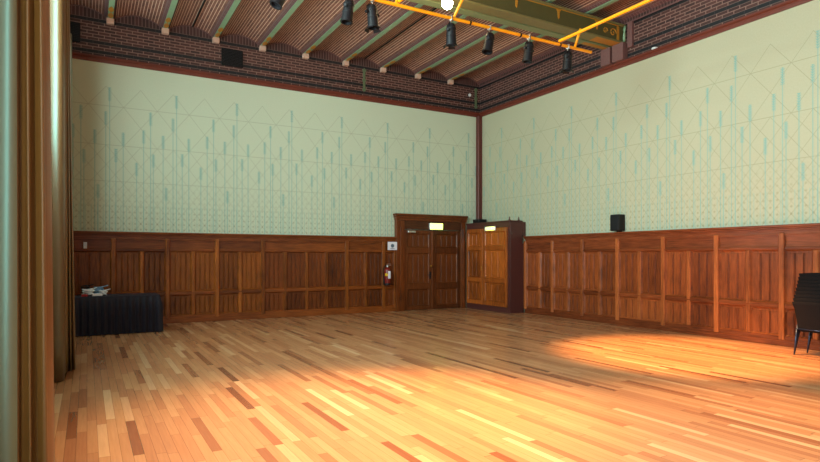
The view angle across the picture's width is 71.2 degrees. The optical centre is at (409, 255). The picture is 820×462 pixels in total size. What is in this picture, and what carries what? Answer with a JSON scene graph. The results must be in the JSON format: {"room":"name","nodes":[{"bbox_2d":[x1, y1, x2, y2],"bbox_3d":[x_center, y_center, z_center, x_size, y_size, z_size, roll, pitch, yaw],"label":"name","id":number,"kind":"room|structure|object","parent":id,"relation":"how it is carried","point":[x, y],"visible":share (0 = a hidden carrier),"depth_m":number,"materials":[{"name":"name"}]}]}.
{"room":"community hall","nodes":[
{"label":"community hall","id":0,"kind":"room"},
{"bbox_2d":[70,4,479,309],"bbox_3d":[-2.794,-2.000,14.426,11.600,7.000,0.323,0,0,-29],"label":"wall","id":1,"kind":"structure","parent":0,"point":[154,151],"depth_m":13.75,"materials":[{"name":"paint"}]},
{"bbox_2d":[70,21,79,42],"bbox_3d":[-7.085,-4.650,11.815,0.500,0.400,0.058,0,0,-29],"label":"air vent","id":2,"kind":"object","parent":1,"relation":"in","point":[74,26],"visible":0.35,"depth_m":11.88,"materials":[{"name":"black metal"}]},
{"bbox_2d":[221,48,242,67],"bbox_3d":[-4.171,-4.650,13.457,0.490,0.400,0.058,0,0,-29],"label":"air vent","id":3,"kind":"object","parent":1,"relation":"in","point":[229,57],"visible":1,"depth_m":13.43,"materials":[{"name":"black plastic"}]},
{"bbox_2d":[73,231,395,323],"bbox_3d":[-3.850,0.490,13.597,7.935,2.020,0.130,0,0,-29],"label":"wainscoting","id":4,"kind":"structure","parent":1,"relation":"attached to","point":[197,277],"depth_m":13.52,"materials":[{"name":"brown wood"}]},
{"bbox_2d":[72,52,479,116],"bbox_3d":[-2.707,-4.160,14.272,11.000,0.120,0.075,0,0,-29],"label":"trim","id":5,"kind":"structure","parent":1,"relation":"attached to","point":[75,55],"depth_m":13.72,"materials":[{"name":"brown wood"}]},
{"bbox_2d":[362,68,366,91],"bbox_3d":[-1.209,-4.650,15.137,0.120,0.620,0.030,0,0,-29],"label":"anchor plate","id":6,"kind":"object","parent":1,"relation":"attached to","point":[364,80],"visible":1,"depth_m":15.12,"materials":[{"name":"green metal"}]},
{"bbox_2d":[383,265,390,284],"bbox_3d":[-0.607,0.494,15.276,0.196,0.572,0.218,0,0,15],"label":"fire extinguisher","id":7,"kind":"object","parent":1,"relation":"attached to","point":[386,272],"visible":1,"depth_m":15.22,"materials":[{"name":"red metal"}]},
{"bbox_2d":[388,242,396,249],"bbox_3d":[-0.489,-0.270,15.449,0.280,0.220,0.083,0,0,-29],"label":"sign","id":8,"kind":"object","parent":1,"relation":"attached to","point":[391,245],"visible":1,"depth_m":15.41,"materials":[{"name":"white plastic"}]},
{"bbox_2d":[393,213,467,310],"bbox_3d":[0.623,0.172,16.062,2.380,2.655,0.228,0,0,-29],"label":"door","id":9,"kind":"structure","parent":1,"relation":"in","point":[430,264],"depth_m":16.09,"materials":[{"name":"brown wood"}]},
{"bbox_2d":[429,223,442,229],"bbox_3d":[0.733,-0.828,16.091,0.420,0.185,0.085,0,0,-29],"label":"exit sign","id":10,"kind":"object","parent":9,"relation":"attached to","point":[432,226],"visible":1,"depth_m":16.05,"materials":[{"name":"white plastic"}]},
{"bbox_2d":[474,88,477,108],"bbox_3d":[1.945,-4.650,16.915,0.120,0.620,0.030,0,0,-29],"label":"anchor plate","id":11,"kind":"object","parent":1,"relation":"attached to","point":[475,89],"visible":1,"depth_m":16.91,"materials":[{"name":"green metal"}]},
{"bbox_2d":[476,116,481,218],"bbox_3d":[2.034,-2.300,16.893,0.165,3.600,0.165,0,0,-29],"label":"trim","id":12,"kind":"structure","parent":1,"relation":"attached to","point":[478,118],"depth_m":16.83,"materials":[{"name":"paint"}]},
{"bbox_2d":[70,0,670,83],"bbox_3d":[1.181,-5.275,7.324,11.150,0.410,16.000,0,0,-29],"label":"ceiling","id":13,"kind":"structure","parent":0,"point":[255,20],"depth_m":12.96,"materials":[{"name":"wood"}]},
{"bbox_2d":[106,0,114,25],"bbox_3d":[-2.472,-5.082,5.265,0.144,0.315,16.000,0,0,-29],"label":"ceiling beam","id":14,"kind":"structure","parent":13,"relation":"attached to","point":[109,21],"depth_m":11.90,"materials":[{"name":"green metal"}]},
{"bbox_2d":[162,0,177,34],"bbox_3d":[-1.530,-5.082,5.795,0.144,0.315,16.000,0,0,-29],"label":"ceiling beam","id":15,"kind":"structure","parent":13,"relation":"attached to","point":[165,31],"depth_m":12.11,"materials":[{"name":"green metal"}]},
{"bbox_2d":[192,0,204,26],"bbox_3d":[-1.022,-5.215,6.070,0.034,0.034,15.980,0,0,-29],"label":"conduit pipe","id":16,"kind":"object","parent":13,"relation":"attached to","point":[204,0],"visible":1,"depth_m":12.27,"materials":[{"name":"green metal"}]},
{"bbox_2d":[212,0,240,43],"bbox_3d":[-0.588,-5.082,6.326,0.144,0.315,16.000,0,0,-29],"label":"ceiling beam","id":17,"kind":"structure","parent":13,"relation":"attached to","point":[215,39],"depth_m":12.32,"materials":[{"name":"green metal"}]},
{"bbox_2d":[259,0,303,51],"bbox_3d":[0.353,-5.082,6.857,0.144,0.315,16.000,0,0,-29],"label":"ceiling beam","id":18,"kind":"structure","parent":13,"relation":"attached to","point":[262,48],"depth_m":12.53,"materials":[{"name":"green metal"}]},
{"bbox_2d":[302,0,366,59],"bbox_3d":[1.295,-5.082,7.388,0.144,0.315,16.000,0,0,-29],"label":"ceiling beam","id":19,"kind":"structure","parent":13,"relation":"attached to","point":[305,55],"depth_m":13.07,"materials":[{"name":"green paint"}]},
{"bbox_2d":[342,3,422,66],"bbox_3d":[2.237,-5.082,7.919,0.144,0.315,16.000,0,0,-29],"label":"ceiling beam","id":20,"kind":"structure","parent":13,"relation":"attached to","point":[345,62],"depth_m":13.10,"materials":[{"name":"green paint"}]},
{"bbox_2d":[364,8,436,58],"bbox_3d":[2.732,-5.215,8.187,0.034,0.034,15.980,0,0,-29],"label":"conduit pipe","id":21,"kind":"object","parent":13,"relation":"attached to","point":[434,8],"visible":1,"depth_m":13.40,"materials":[{"name":"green metal"}]},
{"bbox_2d":[380,15,466,72],"bbox_3d":[3.178,-5.082,8.450,0.144,0.315,16.000,0,0,-29],"label":"ceiling beam","id":22,"kind":"structure","parent":13,"relation":"attached to","point":[383,68],"depth_m":13.78,"materials":[{"name":"green paint"}]},
{"bbox_2d":[442,0,452,9],"bbox_3d":[0.619,-4.577,9.532,0.190,0.945,0.190,0,0,-29],"label":"pendant bulb","id":23,"kind":"object","parent":13,"relation":"hanging from","point":[446,4],"visible":1,"depth_m":9.47,"materials":[{"name":"white glass"}]},
{"bbox_2d":[370,0,591,53],"bbox_3d":[-0.239,-4.314,8.021,8.060,1.490,0.352,0,0,-29],"label":"pipe","id":24,"kind":"object","parent":13,"relation":"hanging from","point":[396,4],"visible":0.99,"depth_m":8.85,"materials":[{"name":"yellow metal"}]},
{"bbox_2d":[269,0,285,9],"bbox_3d":[-1.669,-3.407,7.385,0.289,0.465,0.172,0,0,-37],"label":"lamp","id":25,"kind":"object","parent":24,"relation":"hanging from","point":[276,4],"visible":1,"depth_m":7.35,"materials":[{"name":"metal"}]},
{"bbox_2d":[340,0,354,24],"bbox_3d":[-0.848,-3.410,7.853,0.228,0.459,0.175,0,0,-44],"label":"lamp","id":26,"kind":"object","parent":24,"relation":"hanging from","point":[348,5],"visible":1,"depth_m":7.79,"materials":[{"name":"metal"}]},
{"bbox_2d":[364,0,382,32],"bbox_3d":[-0.513,-3.398,8.024,0.235,0.484,0.243,0,0,24],"label":"lamp","id":27,"kind":"object","parent":24,"relation":"hanging from","point":[372,11],"visible":1,"depth_m":7.97,"materials":[{"name":"metal"}]},
{"bbox_2d":[443,16,458,49],"bbox_3d":[0.623,-3.397,8.686,0.236,0.486,0.259,0,0,9],"label":"lamp","id":28,"kind":"object","parent":24,"relation":"hanging from","point":[450,29],"visible":0.99,"depth_m":8.62,"materials":[{"name":"metal"}]},
{"bbox_2d":[482,25,494,54],"bbox_3d":[1.238,-3.408,9.023,0.172,0.464,0.252,0,0,40],"label":"lamp","id":29,"kind":"object","parent":24,"relation":"hanging from","point":[487,49],"visible":1,"depth_m":8.96,"materials":[{"name":"metal"}]},
{"bbox_2d":[522,35,533,63],"bbox_3d":[1.952,-3.411,9.433,0.223,0.458,0.178,0,0,-12],"label":"lamp","id":30,"kind":"object","parent":24,"relation":"hanging from","point":[528,48],"visible":1,"depth_m":9.37,"materials":[{"name":"metal"}]},
{"bbox_2d":[559,44,573,73],"bbox_3d":[2.697,-3.397,9.861,0.235,0.485,0.246,0,0,9],"label":"lamp","id":31,"kind":"object","parent":24,"relation":"hanging from","point":[567,60],"visible":1,"depth_m":9.80,"materials":[{"name":"metal"}]},
{"bbox_2d":[558,0,652,42],"bbox_3d":[4.271,-3.655,6.678,0.052,0.052,7.040,0,0,-29],"label":"pipe","id":32,"kind":"object","parent":24,"relation":"attached to","point":[644,1],"visible":1,"depth_m":8.84,"materials":[{"name":"yellow metal"}]},
{"bbox_2d":[415,0,555,78],"bbox_3d":[4.120,-5.082,8.980,0.144,0.315,16.000,0,0,-29],"label":"ceiling beam","id":33,"kind":"structure","parent":13,"relation":"attached to","point":[417,75],"depth_m":14.19,"materials":[{"name":"green paint"}]},
{"bbox_2d":[447,0,617,84],"bbox_3d":[5.062,-5.082,9.511,0.144,0.315,16.000,0,0,-29],"label":"ceiling beam","id":34,"kind":"structure","parent":13,"relation":"attached to","point":[450,81],"depth_m":14.26,"materials":[{"name":"green paint"}]},
{"bbox_2d":[54,307,819,461],"bbox_3d":[1.129,1.560,7.467,11.600,0.120,16.300,0,0,-29],"label":"floor","id":35,"kind":"structure","parent":0,"point":[466,384],"depth_m":6.34,"materials":[{"name":"brown wood"}]},
{"bbox_2d":[75,289,163,336],"bbox_3d":[-5.759,1.063,11.286,1.593,0.874,0.843,0,0,-29],"label":"table","id":36,"kind":"object","parent":35,"relation":"on","point":[110,314],"depth_m":10.97,"materials":[{"name":"black fabric"}]},
{"bbox_2d":[81,284,93,293],"bbox_3d":[-6.252,0.646,11.100,0.229,0.216,0.123,0,0,-29],"label":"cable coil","id":37,"kind":"object","parent":36,"relation":"on","point":[86,286],"visible":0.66,"depth_m":11.05,"materials":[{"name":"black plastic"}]},
{"bbox_2d":[82,287,96,294],"bbox_3d":[-6.131,0.673,10.950,0.262,0.155,0.150,0,0,-29],"label":"cable coil","id":38,"kind":"object","parent":36,"relation":"on","point":[89,291],"visible":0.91,"depth_m":10.92,"materials":[{"name":"white plastic"}]},
{"bbox_2d":[92,293,102,295],"bbox_3d":[-5.950,0.738,10.902,0.180,0.050,0.073,0,0,-35],"label":"box","id":39,"kind":"object","parent":36,"relation":"on","point":[94,294],"visible":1,"depth_m":10.89,"materials":[{"name":"cardboard"}]},
{"bbox_2d":[94,285,107,292],"bbox_3d":[-6.016,0.659,11.141,0.256,0.191,0.132,0,0,-29],"label":"cable coil","id":40,"kind":"object","parent":36,"relation":"on","point":[101,287],"visible":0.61,"depth_m":11.10,"materials":[{"name":"blue plastic"}]},
{"bbox_2d":[466,216,525,313],"bbox_3d":[2.344,0.233,15.900,0.590,2.535,1.960,0,0,-29],"label":"tall cabinet","id":41,"kind":"object","parent":35,"relation":"on","point":[495,258],"visible":1,"depth_m":15.38,"materials":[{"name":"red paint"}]},
{"bbox_2d":[473,219,486,222],"bbox_3d":[2.015,-0.993,16.464,0.280,0.115,0.335,0,0,-29],"label":"device box","id":42,"kind":"object","parent":41,"relation":"on","point":[474,220],"visible":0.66,"depth_m":16.36,"materials":[{"name":"black plastic"}]},
{"bbox_2d":[485,226,495,230],"bbox_3d":[2.170,-0.745,15.584,0.055,0.110,0.460,0,0,-29],"label":"emergency light","id":43,"kind":"object","parent":41,"relation":"attached to","point":[491,228],"visible":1,"depth_m":15.52,"materials":[{"name":"white plastic"}]},
{"bbox_2d":[792,302,819,354],"bbox_3d":[6.143,1.090,8.594,0.536,0.823,0.548,0,0,-29],"label":"chair","id":44,"kind":"object","parent":35,"relation":"on","point":[807,314],"visible":1,"depth_m":8.55,"materials":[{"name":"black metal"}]},
{"bbox_2d":[793,298,819,346],"bbox_3d":[6.164,1.037,8.606,0.536,0.823,0.548,0,0,-29],"label":"chair","id":45,"kind":"object","parent":44,"relation":"on","point":[794,299],"visible":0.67,"depth_m":8.57,"materials":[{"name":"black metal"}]},
{"bbox_2d":[794,294,819,347],"bbox_3d":[6.185,0.983,8.617,0.536,0.823,0.548,0,0,-29],"label":"chair","id":46,"kind":"object","parent":45,"relation":"on","point":[796,295],"visible":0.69,"depth_m":8.57,"materials":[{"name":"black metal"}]},
{"bbox_2d":[795,291,819,343],"bbox_3d":[6.205,0.930,8.629,0.536,0.823,0.548,0,0,-29],"label":"chair","id":47,"kind":"object","parent":46,"relation":"on","point":[796,292],"visible":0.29,"depth_m":8.56,"materials":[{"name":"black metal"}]},
{"bbox_2d":[796,287,819,339],"bbox_3d":[6.226,0.876,8.641,0.536,0.823,0.548,0,0,-29],"label":"chair","id":48,"kind":"object","parent":47,"relation":"on","point":[797,288],"visible":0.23,"depth_m":8.60,"materials":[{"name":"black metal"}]},
{"bbox_2d":[796,284,819,334],"bbox_3d":[6.247,0.823,8.653,0.536,0.823,0.548,0,0,-29],"label":"chair","id":49,"kind":"object","parent":48,"relation":"on","point":[798,285],"visible":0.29,"depth_m":8.60,"materials":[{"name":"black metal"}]},
{"bbox_2d":[797,280,819,283],"bbox_3d":[6.268,0.769,8.665,0.536,0.823,0.548,0,0,-29],"label":"chair","id":50,"kind":"object","parent":49,"relation":"on","point":[798,281],"visible":0.21,"depth_m":8.62,"materials":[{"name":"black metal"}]},
{"bbox_2d":[798,276,819,279],"bbox_3d":[6.289,0.716,8.676,0.536,0.823,0.548,0,0,-29],"label":"chair","id":51,"kind":"object","parent":50,"relation":"on","point":[804,277],"visible":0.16,"depth_m":8.63,"materials":[{"name":"black metal"}]},
{"bbox_2d":[799,273,819,276],"bbox_3d":[6.310,0.662,8.688,0.536,0.823,0.548,0,0,-29],"label":"chair","id":52,"kind":"object","parent":51,"relation":"on","point":[800,274],"visible":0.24,"depth_m":8.67,"materials":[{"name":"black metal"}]},
{"bbox_2d":[479,0,819,311],"bbox_3d":[6.042,-2.000,10.236,0.320,7.000,16.300,0,0,-29],"label":"wall","id":53,"kind":"structure","parent":0,"point":[722,129],"depth_m":11.36,"materials":[{"name":"paint"}]},
{"bbox_2d":[407,0,611,49],"bbox_3d":[-0.325,-4.783,10.045,11.000,0.394,0.180,0,0,-29],"label":"girder","id":54,"kind":"object","parent":53,"relation":"attached to","point":[431,3],"visible":0.23,"depth_m":11.31,"materials":[{"name":"metal"}]},
{"bbox_2d":[433,0,626,45],"bbox_3d":[-0.177,-4.783,9.784,11.000,0.394,0.320,0,0,-29],"label":"girder","id":55,"kind":"object","parent":53,"relation":"attached to","point":[536,13],"visible":0.98,"depth_m":11.40,"materials":[{"name":"metal"}]},
{"bbox_2d":[601,47,614,67],"bbox_3d":[4.387,-4.405,12.724,0.160,0.370,0.260,0,0,-29],"label":"trim","id":56,"kind":"structure","parent":53,"relation":"attached to","point":[606,54],"depth_m":12.65,"materials":[{"name":"stone"}]},
{"bbox_2d":[612,42,627,62],"bbox_3d":[4.552,-4.405,12.432,0.160,0.370,0.290,0,0,-29],"label":"trim","id":57,"kind":"structure","parent":53,"relation":"attached to","point":[620,50],"depth_m":12.34,"materials":[{"name":"stone"}]},
{"bbox_2d":[627,21,633,47],"bbox_3d":[4.711,-4.730,12.241,0.070,0.540,0.120,0,0,-29],"label":"trim","id":58,"kind":"structure","parent":53,"relation":"attached to","point":[630,25],"depth_m":12.20,"materials":[{"name":"stone"}]},
{"bbox_2d":[479,0,812,116],"bbox_3d":[5.980,-4.160,9.986,0.075,0.120,15.925,0,0,-29],"label":"trim","id":59,"kind":"structure","parent":53,"relation":"attached to","point":[788,4],"depth_m":11.52,"materials":[{"name":"brown wood"}]},
{"bbox_2d":[523,223,819,350],"bbox_3d":[5.991,0.490,9.909,0.130,2.020,12.110,0,0,-29],"label":"wood wall paneling","id":60,"kind":"structure","parent":53,"relation":"attached to","point":[733,283],"depth_m":11.18,"materials":[{"name":"red wood"}]},
{"bbox_2d":[610,214,624,231],"bbox_3d":[4.503,-0.710,12.445,0.212,0.380,0.240,0,0,-29],"label":"loudspeaker","id":61,"kind":"object","parent":60,"relation":"on","point":[617,221],"visible":0.98,"depth_m":12.36,"materials":[{"name":"black plastic"}]},
{"bbox_2d":[610,215,617,229],"bbox_3d":[4.416,-0.723,12.396,0.012,0.325,0.210,0,0,-29],"label":"grille","id":62,"kind":"object","parent":61,"relation":"attached to","point":[613,218],"depth_m":12.39,"materials":[{"name":"black metal"}]},
{"bbox_3d":[-3.793,-2.000,4.692,0.300,7.000,16.300,0,0,-29],"label":"wall","id":63,"kind":"structure","parent":0,"visible":0},
{"bbox_2d":[0,0,54,461],"bbox_3d":[-2.027,-1.383,2.815,0.673,5.735,0.560,0,0,15],"label":"curtain","id":64,"kind":"object","parent":63,"relation":"hanging from","point":[26,254],"visible":1,"depth_m":2.67,"materials":[{"name":"brown fabric"}]},
{"bbox_2d":[17,0,54,461],"bbox_3d":[-1.971,-1.383,2.927,0.692,5.735,0.244,0,0,41],"label":"drape","id":65,"kind":"object","parent":64,"relation":"hanging from","point":[35,344],"depth_m":2.69,"materials":[{"name":"brown fabric"}]},
{"bbox_2d":[50,0,75,381],"bbox_3d":[-4.532,-1.383,7.265,0.602,5.735,1.198,0,0,-13],"label":"curtain","id":66,"kind":"object","parent":63,"relation":"hanging from","point":[60,52],"visible":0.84,"depth_m":6.79,"materials":[{"name":"brown fabric"}]},
{"bbox_2d":[64,0,75,372],"bbox_3d":[-4.523,-1.383,7.537,0.291,5.735,0.947,0,0,-45],"label":"drape","id":67,"kind":"object","parent":66,"relation":"hanging from","point":[70,346],"depth_m":7.40,"materials":[{"name":"brown fabric"}]},
{"bbox_2d":[70,33,72,175],"bbox_3d":[-6.725,-1.383,10.856,0.621,5.735,0.193,0,0,-29],"label":"curtain","id":68,"kind":"object","parent":63,"relation":"hanging from","point":[70,33],"visible":0.14,"depth_m":10.94,"materials":[{"name":"brown fabric"}]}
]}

